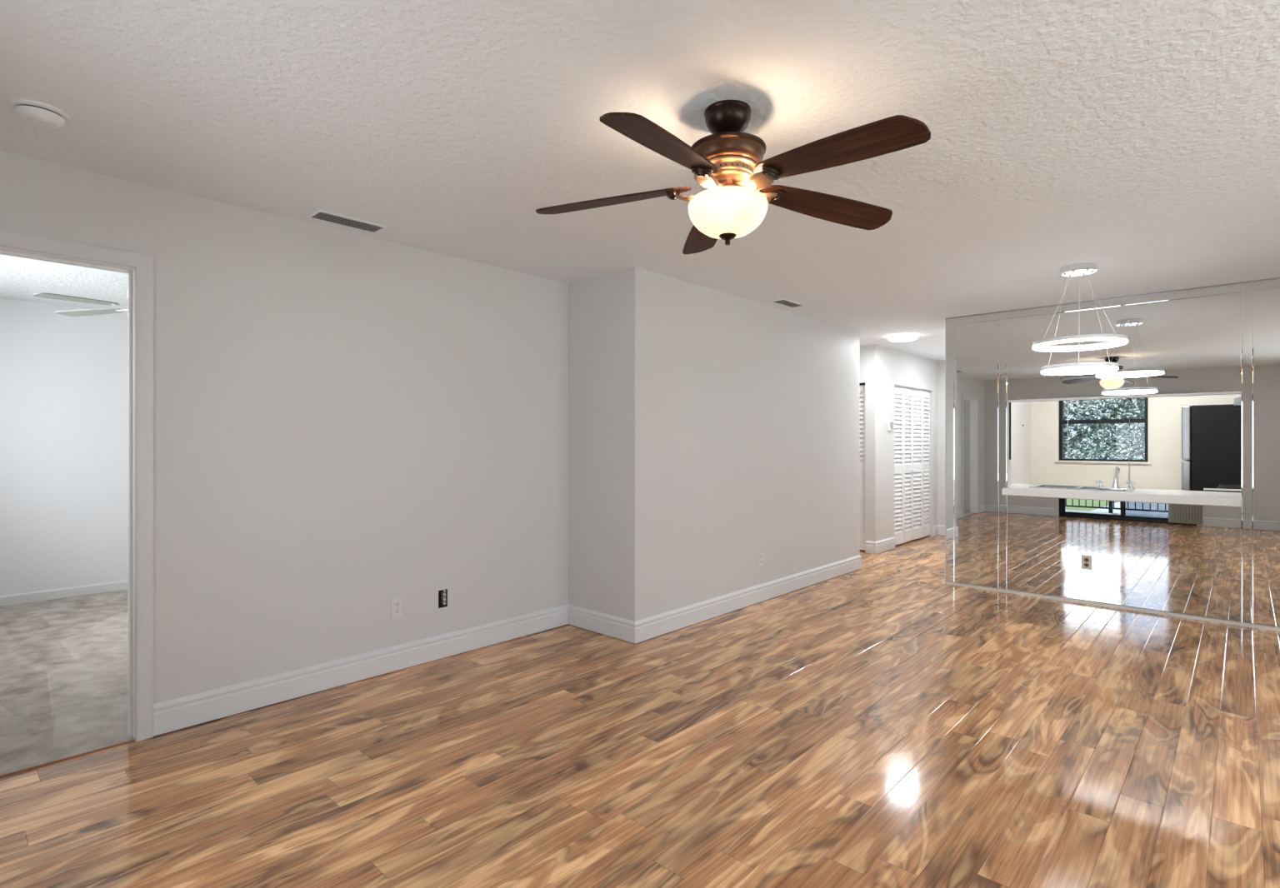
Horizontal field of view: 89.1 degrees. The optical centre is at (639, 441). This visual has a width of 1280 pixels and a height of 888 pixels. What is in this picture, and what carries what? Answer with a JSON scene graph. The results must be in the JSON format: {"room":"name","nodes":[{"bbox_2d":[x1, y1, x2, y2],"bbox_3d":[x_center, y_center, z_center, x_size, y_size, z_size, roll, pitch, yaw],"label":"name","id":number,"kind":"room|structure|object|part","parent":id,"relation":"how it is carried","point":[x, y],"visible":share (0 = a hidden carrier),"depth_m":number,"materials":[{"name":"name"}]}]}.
{"room":"empty living room","nodes":[
{"label":"empty living room","id":0,"kind":"room"},
{"bbox_2d":[0,298,128,595],"bbox_3d":[-4.398,0.087,5.920,0.100,2.440,4.100,0,0,43],"label":"wall","id":1,"kind":"structure","parent":0,"point":[64,379],"depth_m":5.40,"materials":[{"name":"white paint"}]},
{"bbox_2d":[0,580,128,606],"bbox_3d":[-3.107,1.259,4.641,3.533,0.080,3.980,0,0,43],"label":"baseboard","id":2,"kind":"structure","parent":1,"relation":"attached to","point":[6,600],"depth_m":5.40,"materials":[{"name":"paint"}]},
{"bbox_2d":[0,150,568,704],"bbox_3d":[-1.799,0.087,3.365,0.120,2.440,3.888,0,0,43],"label":"wall","id":3,"kind":"structure","parent":0,"point":[346,424],"depth_m":3.42,"materials":[{"name":"white paint"}]},
{"bbox_2d":[0,230,153,741],"bbox_3d":[-2.528,0.243,2.567,0.140,2.127,0.963,0,0,43],"label":"door frame","id":4,"kind":"structure","parent":3,"relation":"in","point":[139,267],"depth_m":2.85,"materials":[{"name":"paint"}]},
{"bbox_2d":[390,596,403,619],"bbox_3d":[-1.387,0.950,3.715,0.008,0.114,0.070,0,0,43],"label":"wall outlet","id":5,"kind":"object","parent":3,"relation":"attached to","point":[397,604],"visible":1,"depth_m":3.71,"materials":[{"name":"white plastic"}]},
{"bbox_2d":[395,601,399,607],"bbox_3d":[-1.387,0.929,3.715,0.008,0.033,0.033,0,0,43],"label":"receptacle","id":6,"kind":"object","parent":5,"relation":"attached to","point":[397,603],"depth_m":3.71,"materials":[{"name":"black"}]},
{"bbox_2d":[395,608,399,614],"bbox_3d":[-1.387,0.971,3.715,0.008,0.033,0.033,0,0,43],"label":"receptacle","id":7,"kind":"object","parent":5,"relation":"attached to","point":[397,610],"depth_m":3.71,"materials":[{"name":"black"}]},
{"bbox_2d":[438,589,447,608],"bbox_3d":[-1.204,0.948,3.944,0.054,0.110,0.060,0,0,43],"label":"electrical box","id":8,"kind":"object","parent":3,"relation":"attached to","point":[442,594],"visible":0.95,"depth_m":3.94,"materials":[{"name":"grey plastic"}]},
{"bbox_2d":[440,592,445,604],"bbox_3d":[-1.191,0.950,3.944,0.024,0.072,0.022,0,0,43],"label":"receptacle","id":9,"kind":"object","parent":8,"relation":"attached to","point":[442,594],"depth_m":3.93,"materials":[{"name":"black plastic"}]},
{"bbox_2d":[153,555,861,736],"bbox_3d":[0.058,1.234,4.783,0.674,0.138,5.800,0,0,43],"label":"baseboard","id":10,"kind":"structure","parent":3,"relation":"attached to","point":[172,715],"depth_m":3.92,"materials":[{"name":"paint"}]},
{"bbox_2d":[568,266,647,621],"bbox_3d":[-0.232,0.087,4.482,0.658,2.440,0.120,0,0,43],"label":"wall","id":11,"kind":"structure","parent":0,"point":[607,313],"depth_m":4.38,"materials":[{"name":"white paint"}]},
{"bbox_2d":[0,0,1279,360],"bbox_3d":[1.230,-1.258,4.929,10.100,0.250,10.900,0,0,43],"label":"ceiling","id":12,"kind":"structure","parent":0,"point":[1138,141],"depth_m":2.35,"materials":[{"name":"white paint"}]},
{"bbox_2d":[8,98,69,129],"bbox_3d":[-2.054,-1.109,2.226,0.156,0.047,0.156,0,0,43],"label":"smoke detector","id":13,"kind":"object","parent":12,"relation":"attached to","point":[36,113],"visible":1,"depth_m":2.19,"materials":[{"name":"white plastic"}]},
{"bbox_2d":[33,290,128,316],"bbox_3d":[-3.213,-0.948,4.266,1.120,0.370,1.147,0,0,43],"label":"ceiling fan","id":14,"kind":"object","parent":12,"relation":"hanging from","point":[102,311],"visible":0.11,"depth_m":4.12,"materials":[{"name":"white plastic"}]},
{"bbox_3d":[-3.390,-0.857,3.926,0.120,0.006,0.430,-3,2,22],"label":"blade","id":15,"kind":"part","parent":14,"relation":"part of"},
{"bbox_3d":[-3.633,-0.857,4.307,0.430,0.006,0.120,-3,-3,4],"label":"blade","id":16,"kind":"part","parent":14,"relation":"part of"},
{"bbox_2d":[305,209,388,234],"bbox_3d":[-1.506,-1.130,3.354,0.160,0.006,0.356,0,0,43],"label":"ceiling vent","id":17,"kind":"object","parent":12,"relation":"in","point":[318,215],"visible":1,"depth_m":3.34,"materials":[{"name":"grey metal"}]},
{"bbox_2d":[535,100,930,254],"bbox_3d":[0.313,-0.904,2.193,1.308,0.458,1.326,0,0,43],"label":"ceiling fan","id":18,"kind":"object","parent":12,"relation":"hanging from","point":[726,161],"visible":1,"depth_m":2.13,"materials":[{"name":"brown wood"}]},
{"bbox_3d":[-0.099,-0.864,2.335,0.567,0.007,0.144,-4,12,14],"label":"blade","id":19,"kind":"part","parent":18,"relation":"part of","materials":[{"name":"brown wood"}]},
{"bbox_3d":[0.081,-0.854,1.885,0.144,0.007,0.567,15,13,30],"label":"blade","id":20,"kind":"part","parent":18,"relation":"part of","materials":[{"name":"brown wood"}]},
{"bbox_3d":[0.273,-0.868,2.645,0.144,0.007,0.567,-12,-2,-4],"label":"blade","id":21,"kind":"part","parent":18,"relation":"part of","materials":[{"name":"brown wood"}]},
{"bbox_3d":[0.301,-0.770,2.233,0.272,0.127,0.272,0,0,43],"label":"lamp shade","id":22,"kind":"part","parent":18,"relation":"part of","materials":[{"name":"white glass"}]},
{"bbox_2d":[709,155,756,180],"bbox_3d":[0.301,-0.916,2.233,0.200,0.053,0.200,0,0,43],"label":"light fixture","id":23,"kind":"object","parent":18,"relation":"attached to","point":[730,167],"depth_m":2.16,"materials":[{"name":"gold metal"}]},
{"bbox_3d":[0.684,-0.861,2.387,0.567,0.007,0.144,4,-13,-22],"label":"blade","id":24,"kind":"part","parent":18,"relation":"part of","materials":[{"name":"brown wood"}]},
{"bbox_3d":[0.565,-0.852,1.917,0.144,0.007,0.567,15,-4,-40],"label":"blade","id":25,"kind":"part","parent":18,"relation":"part of","materials":[{"name":"brown wood"}]},
{"bbox_2d":[769,299,805,308],"bbox_3d":[1.211,-1.130,5.328,0.140,0.006,0.350,0,0,43],"label":"ceiling vent","id":26,"kind":"object","parent":12,"relation":"in","point":[785,302],"visible":1,"depth_m":5.32,"materials":[{"name":"grey metal"}]},
{"bbox_2d":[888,334,917,341],"bbox_3d":[2.819,-1.110,6.974,0.290,0.046,0.290,0,0,43],"label":"flush light","id":27,"kind":"object","parent":12,"relation":"attached to","point":[903,337],"visible":1,"depth_m":6.89,"materials":[{"name":"white glass"}]},
{"bbox_3d":[2.819,-1.123,6.974,0.240,0.020,0.240,0,0,43],"label":"mounting plate","id":28,"kind":"part","parent":27,"relation":"part of","materials":[{"name":"white plastic"}]},
{"bbox_2d":[1032,262,1128,374],"bbox_3d":[2.842,-0.791,4.214,0.512,0.683,0.512,0,0,43],"label":"ring chandelier","id":29,"kind":"object","parent":12,"relation":"hanging from","point":[1084,268],"visible":1,"depth_m":4.16,"materials":[{"name":"silver metal"}]},
{"bbox_2d":[0,535,1279,887],"bbox_3d":[1.186,1.363,4.955,9.840,0.128,10.520,0,0,43],"label":"floor","id":30,"kind":"structure","parent":0,"point":[885,722],"depth_m":2.67,"materials":[{"name":"brown wood"}]},
{"bbox_2d":[0,740,134,778],"bbox_3d":[-2.498,1.304,2.539,0.034,0.007,0.833,0,0,43],"label":"trim","id":31,"kind":"structure","parent":30,"relation":"on","point":[132,741],"depth_m":2.67,"materials":[{"name":"brown wood"}]},
{"bbox_2d":[1181,404,1241,491],"bbox_3d":[6.035,0.471,6.603,0.792,1.672,0.670,0,0,43],"label":"refrigerator","id":32,"kind":"object","parent":30,"relation":"on","point":[1212,434],"visible":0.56,"depth_m":6.48,"materials":[{"name":"metal"}]},
{"bbox_3d":[5.771,0.723,6.848,0.072,1.048,0.670,0,0,43],"label":"fresh food door","id":33,"kind":"part","parent":32,"relation":"part of","materials":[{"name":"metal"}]},
{"bbox_3d":[5.771,-0.090,6.848,0.072,0.550,0.670,0,0,43],"label":"freezer door","id":34,"kind":"part","parent":32,"relation":"part of","materials":[{"name":"metal"}]},
{"bbox_2d":[1203,484,1241,492],"bbox_3d":[5.141,0.845,5.461,0.719,0.924,0.771,0,0,43],"label":"range","id":35,"kind":"object","parent":30,"relation":"on","point":[1208,487],"visible":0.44,"depth_m":5.37,"materials":[{"name":"silver metal"}]},
{"bbox_3d":[4.916,0.386,5.411,0.169,0.005,0.169,0,0,3],"label":"burner","id":36,"kind":"part","parent":35,"relation":"part of","materials":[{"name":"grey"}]},
{"bbox_3d":[5.174,0.386,5.689,0.169,0.005,0.169,0,0,3],"label":"burner","id":37,"kind":"part","parent":35,"relation":"part of","materials":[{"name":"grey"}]},
{"bbox_2d":[647,270,859,617],"bbox_3d":[1.108,0.087,5.531,0.120,2.440,3.242,0,0,43],"label":"wall","id":38,"kind":"structure","parent":0,"point":[753,407],"depth_m":5.09,"materials":[{"name":"white paint"}]},
{"bbox_2d":[758,551,763,566],"bbox_3d":[0.990,0.960,5.310,0.008,0.114,0.070,0,0,43],"label":"wall outlet","id":39,"kind":"object","parent":38,"relation":"attached to","point":[760,554],"visible":1,"depth_m":5.30,"materials":[{"name":"white plastic"}]},
{"bbox_2d":[859,345,864,383],"bbox_3d":[2.193,0.087,8.140,1.345,2.440,0.120,0,0,43],"label":"wall","id":40,"kind":"structure","parent":0,"point":[862,348],"depth_m":7.67,"materials":[{"name":"white paint"}]},
{"bbox_2d":[859,383,864,550],"bbox_3d":[2.402,0.297,7.954,0.804,1.979,0.070,0,0,43],"label":"door","id":41,"kind":"structure","parent":40,"relation":"in","point":[862,386],"depth_m":7.72,"materials":[{"name":"paint"}]},
{"bbox_2d":[865,344,937,554],"bbox_3d":[3.445,0.087,8.412,0.120,2.440,2.220,0,0,43],"label":"wall","id":42,"kind":"structure","parent":0,"point":[886,367],"depth_m":7.77,"materials":[{"name":"white paint"}]},
{"bbox_2d":[865,536,894,554],"bbox_3d":[2.880,1.234,7.783,0.124,0.138,0.561,0,0,43],"label":"baseboard","id":43,"kind":"structure","parent":42,"relation":"attached to","point":[874,547],"depth_m":7.62,"materials":[{"name":"paint"}]},
{"bbox_2d":[887,420,893,430],"bbox_3d":[3.026,-0.193,7.852,0.028,0.120,0.110,0,0,43],"label":"thermostat","id":44,"kind":"object","parent":42,"relation":"attached to","point":[890,423],"visible":1,"depth_m":7.82,"materials":[{"name":"white plastic"}]},
{"bbox_2d":[894,385,931,544],"bbox_3d":[3.535,0.293,8.495,0.099,1.983,1.335,0,0,43],"label":"door","id":45,"kind":"structure","parent":42,"relation":"in","point":[912,428],"depth_m":8.46,"materials":[{"name":"paint"}]},
{"bbox_2d":[899,360,944,535],"bbox_3d":[4.343,0.087,9.011,1.984,2.440,0.120,0,0,43],"label":"wall","id":46,"kind":"structure","parent":0,"point":[941,364],"depth_m":9.06,"materials":[{"name":"white paint"}]},
{"bbox_2d":[933,525,944,536],"bbox_3d":[4.514,1.234,8.647,1.129,0.138,0.180,0,0,43],"label":"baseboard","id":47,"kind":"structure","parent":46,"relation":"attached to","point":[937,529],"depth_m":9.04,"materials":[{"name":"paint"}]},
{"bbox_2d":[1010,401,1030,484],"bbox_3d":[3.958,0.087,7.177,0.055,2.440,3.092,0,0,43],"label":"wall","id":48,"kind":"structure","parent":0,"point":[1020,439],"depth_m":7.77,"materials":[{"name":"paint"}]},
{"bbox_2d":[1020,420,1023,429],"bbox_3d":[4.594,-0.193,7.810,0.016,0.114,0.070,0,0,43],"label":"light switch","id":49,"kind":"object","parent":48,"relation":"attached to","point":[1022,422],"visible":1,"depth_m":7.80,"materials":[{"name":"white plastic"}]},
{"bbox_2d":[947,278,1279,628],"bbox_3d":[4.430,0.087,4.557,4.302,2.440,0.108,0,0,43],"label":"wall","id":50,"kind":"structure","parent":0,"point":[1279,278],"depth_m":5.07,"materials":[{"name":"paint"}]},
{"bbox_2d":[945,319,945,581],"bbox_3d":[2.824,0.087,5.992,0.004,2.440,0.049,0,0,43],"label":"trim","id":51,"kind":"structure","parent":50,"relation":"attached to","point":[945,319],"depth_m":5.97,"materials":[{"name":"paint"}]},
{"bbox_2d":[945,318,954,582],"bbox_3d":[2.840,0.080,5.954,0.069,2.408,0.006,0,0,43],"label":"strip","id":52,"kind":"object","parent":50,"relation":"attached to","point":[949,322],"visible":1,"depth_m":5.95,"materials":[{"name":"silver metal"}]},
{"bbox_2d":[954,320,998,588],"bbox_3d":[2.999,0.112,5.806,0.361,2.344,0.006,0,0,43],"label":"mirror","id":53,"kind":"object","parent":50,"relation":"attached to","point":[976,345],"visible":1,"depth_m":5.80,"materials":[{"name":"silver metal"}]},
{"bbox_2d":[954,313,998,324],"bbox_3d":[2.999,-1.093,5.806,0.361,0.062,0.006,0,0,43],"label":"strip","id":54,"kind":"object","parent":50,"relation":"attached to","point":[993,317],"visible":1,"depth_m":5.80,"materials":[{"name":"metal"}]},
{"bbox_2d":[998,311,1006,589],"bbox_3d":[3.156,0.080,5.660,0.064,2.408,0.006,0,0,43],"label":"strip","id":55,"kind":"object","parent":50,"relation":"attached to","point":[1002,316],"visible":1,"depth_m":5.66,"materials":[{"name":"silver metal"}]},
{"bbox_2d":[1006,400,1010,487],"bbox_3d":[3.220,0.023,5.676,0.006,0.754,0.114,0,0,43],"label":"trim","id":56,"kind":"structure","parent":50,"relation":"attached to","point":[1008,404],"depth_m":5.66,"materials":[{"name":"white paint"}]},
{"bbox_2d":[945,581,1279,631],"bbox_3d":[4.383,1.296,4.510,4.306,0.021,0.023,0,0,43],"label":"trim","id":57,"kind":"structure","parent":50,"relation":"attached to","point":[946,582],"depth_m":5.06,"materials":[{"name":"white metal"}]},
{"bbox_2d":[945,277,1279,319],"bbox_3d":[4.387,-1.129,4.514,4.306,0.008,0.012,0,0,43],"label":"trim","id":58,"kind":"structure","parent":50,"relation":"attached to","point":[1275,277],"depth_m":5.07,"materials":[{"name":"metal"}]},
{"bbox_2d":[1002,484,1241,506],"bbox_3d":[3.891,0.431,5.405,2.245,0.059,0.702,0,0,43],"label":"countertop","id":59,"kind":"structure","parent":50,"relation":"attached to","point":[1197,497],"depth_m":5.10,"materials":[{"name":"stone"}]},
{"bbox_2d":[1029,485,1124,491],"bbox_3d":[3.786,0.483,5.608,0.674,0.177,0.410,0,0,43],"label":"sink","id":60,"kind":"object","parent":59,"relation":"in","point":[1056,487],"visible":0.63,"depth_m":5.67,"materials":[{"name":"metal"}]},
{"bbox_2d":[1041,485,1077,488],"bbox_3d":[3.676,0.487,5.722,0.277,0.170,0.328,0,0,43],"label":"basin","id":61,"kind":"object","parent":60,"relation":"in","point":[1059,487],"depth_m":5.83,"materials":[{"name":"metal"}]},
{"bbox_2d":[1083,487,1096,489],"bbox_3d":[3.908,0.487,5.506,0.277,0.170,0.328,0,0,43],"label":"basin","id":62,"kind":"object","parent":60,"relation":"in","point":[1083,487],"depth_m":5.69,"materials":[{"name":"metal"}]},
{"bbox_2d":[1095,466,1135,490],"bbox_3d":[3.931,0.301,5.363,0.263,0.187,0.220,0,0,43],"label":"faucet","id":63,"kind":"object","parent":59,"relation":"on","point":[1115,485],"visible":1,"depth_m":5.31,"materials":[{"name":"silver metal"}]},
{"bbox_3d":[3.804,0.332,5.374,0.058,0.030,0.058,0,0,-31],"label":"knob","id":64,"kind":"part","parent":63,"relation":"part of","materials":[{"name":"white plastic"}]},
{"bbox_3d":[3.934,0.294,5.367,0.044,0.173,0.210,0,0,43],"label":"spout","id":65,"kind":"part","parent":63,"relation":"part of","materials":[{"name":"silver metal"}]},
{"bbox_3d":[3.878,0.387,5.306,0.250,0.016,0.052,0,0,43],"label":"plate","id":66,"kind":"part","parent":63,"relation":"part of","materials":[{"name":"silver metal"}]},
{"bbox_3d":[3.951,0.332,5.238,0.058,0.030,0.058,0,0,-31],"label":"knob","id":67,"kind":"part","parent":63,"relation":"part of","materials":[{"name":"white plastic"}]},
{"bbox_2d":[1006,283,1241,319],"bbox_3d":[3.728,-1.093,5.130,1.491,0.062,0.006,0,0,43],"label":"strip","id":68,"kind":"object","parent":50,"relation":"attached to","point":[1233,288],"visible":1,"depth_m":5.05,"materials":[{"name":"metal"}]},
{"bbox_2d":[1006,495,1241,622],"bbox_3d":[3.728,0.875,5.130,1.491,0.819,0.006,0,0,43],"label":"mirror","id":69,"kind":"object","parent":50,"relation":"attached to","point":[1186,559],"visible":1,"depth_m":5.05,"materials":[{"name":"silver metal"}]},
{"bbox_2d":[1081,555,1091,569],"bbox_3d":[3.598,0.975,5.241,0.070,0.114,0.008,0,0,43],"label":"wall outlet","id":70,"kind":"object","parent":69,"relation":"attached to","point":[1086,560],"visible":1,"depth_m":5.24,"materials":[{"name":"beige plastic"}]},
{"bbox_2d":[1006,292,1241,399],"bbox_3d":[3.728,-0.710,5.130,1.491,0.700,0.006,0,0,43],"label":"mirror","id":71,"kind":"object","parent":50,"relation":"attached to","point":[1193,345],"visible":1,"depth_m":5.01,"materials":[{"name":"silver metal"}]},
{"bbox_2d":[1007,391,1241,402],"bbox_3d":[3.766,-0.349,5.168,1.486,0.012,0.116,0,0,43],"label":"trim","id":72,"kind":"structure","parent":50,"relation":"attached to","point":[1232,392],"depth_m":5.07,"materials":[{"name":"paint"}]},
{"bbox_2d":[1241,282,1252,624],"bbox_3d":[4.296,0.080,4.604,0.054,2.408,0.006,0,0,43],"label":"strip","id":73,"kind":"object","parent":50,"relation":"attached to","point":[1247,288],"visible":1,"depth_m":4.60,"materials":[{"name":"silver metal"}]},
{"bbox_2d":[1252,288,1279,627],"bbox_3d":[4.739,0.112,4.192,1.151,2.344,0.006,0,0,43],"label":"mirror","id":74,"kind":"object","parent":50,"relation":"attached to","point":[1266,303],"visible":1,"depth_m":4.53,"materials":[{"name":"silver metal"}]},
{"bbox_2d":[1252,279,1279,290],"bbox_3d":[4.739,-1.093,4.192,1.151,0.062,0.006,0,0,43],"label":"strip","id":75,"kind":"object","parent":50,"relation":"attached to","point":[1275,283],"visible":1,"depth_m":4.53,"materials":[{"name":"silver metal"}]},
{"bbox_2d":[1030,394,1241,490],"bbox_3d":[5.850,0.087,7.341,2.606,2.440,0.120,0,0,43],"label":"wall","id":76,"kind":"structure","parent":0,"point":[1164,472],"depth_m":7.43,"materials":[{"name":"beige paint"}]},
{"bbox_2d":[1055,397,1151,480],"bbox_3d":[5.453,-0.105,7.678,0.927,1.215,0.134,0,0,43],"label":"window","id":77,"kind":"structure","parent":76,"relation":"in","point":[1062,422],"depth_m":7.66,"materials":[{"name":"black metal"}]},
{"bbox_3d":[5.199,-0.251,7.902,0.005,0.905,0.008,0,0,43],"label":"blind cord","id":78,"kind":"part","parent":77,"relation":"part of","materials":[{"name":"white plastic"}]},
{"bbox_3d":[5.435,0.243,7.659,0.927,0.022,0.066,0,0,43],"label":"sill","id":79,"kind":"part","parent":77,"relation":"part of","materials":[{"name":"beige"}]},
{"bbox_3d":[5.475,-0.238,7.702,0.799,0.048,0.034,0,0,43],"label":"meeting rail","id":80,"kind":"part","parent":77,"relation":"part of","materials":[{"name":"black metal"}]},
{"bbox_3d":[5.693,0.087,5.432,0.120,2.440,2.892,0,0,43],"label":"wall","id":81,"kind":"structure","parent":0,"visible":0},
{"bbox_2d":[1234,396,1241,409],"bbox_3d":[5.234,-0.350,5.375,0.474,0.126,0.760,0,0,43],"label":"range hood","id":82,"kind":"object","parent":81,"relation":"attached to","point":[1237,402],"visible":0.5,"depth_m":5.25,"materials":[{"name":"metal"}]},
{"label":"outside","id":83,"kind":"structure","parent":0,"visible":0},
{"bbox_3d":[-10.200,4.557,-10.998,140.000,0.100,150.000,0,0,43],"label":"lawn","id":84,"kind":"structure","parent":83,"visible":0},
{"bbox_2d":[1063,397,1144,459],"bbox_3d":[6.950,0.649,10.734,6.054,7.727,3.062,0,0,43],"label":"tree","id":85,"kind":"object","parent":84,"relation":"on","point":[1115,411],"visible":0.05,"depth_m":9.73,"materials":[{"name":"green plant"}]}
]}

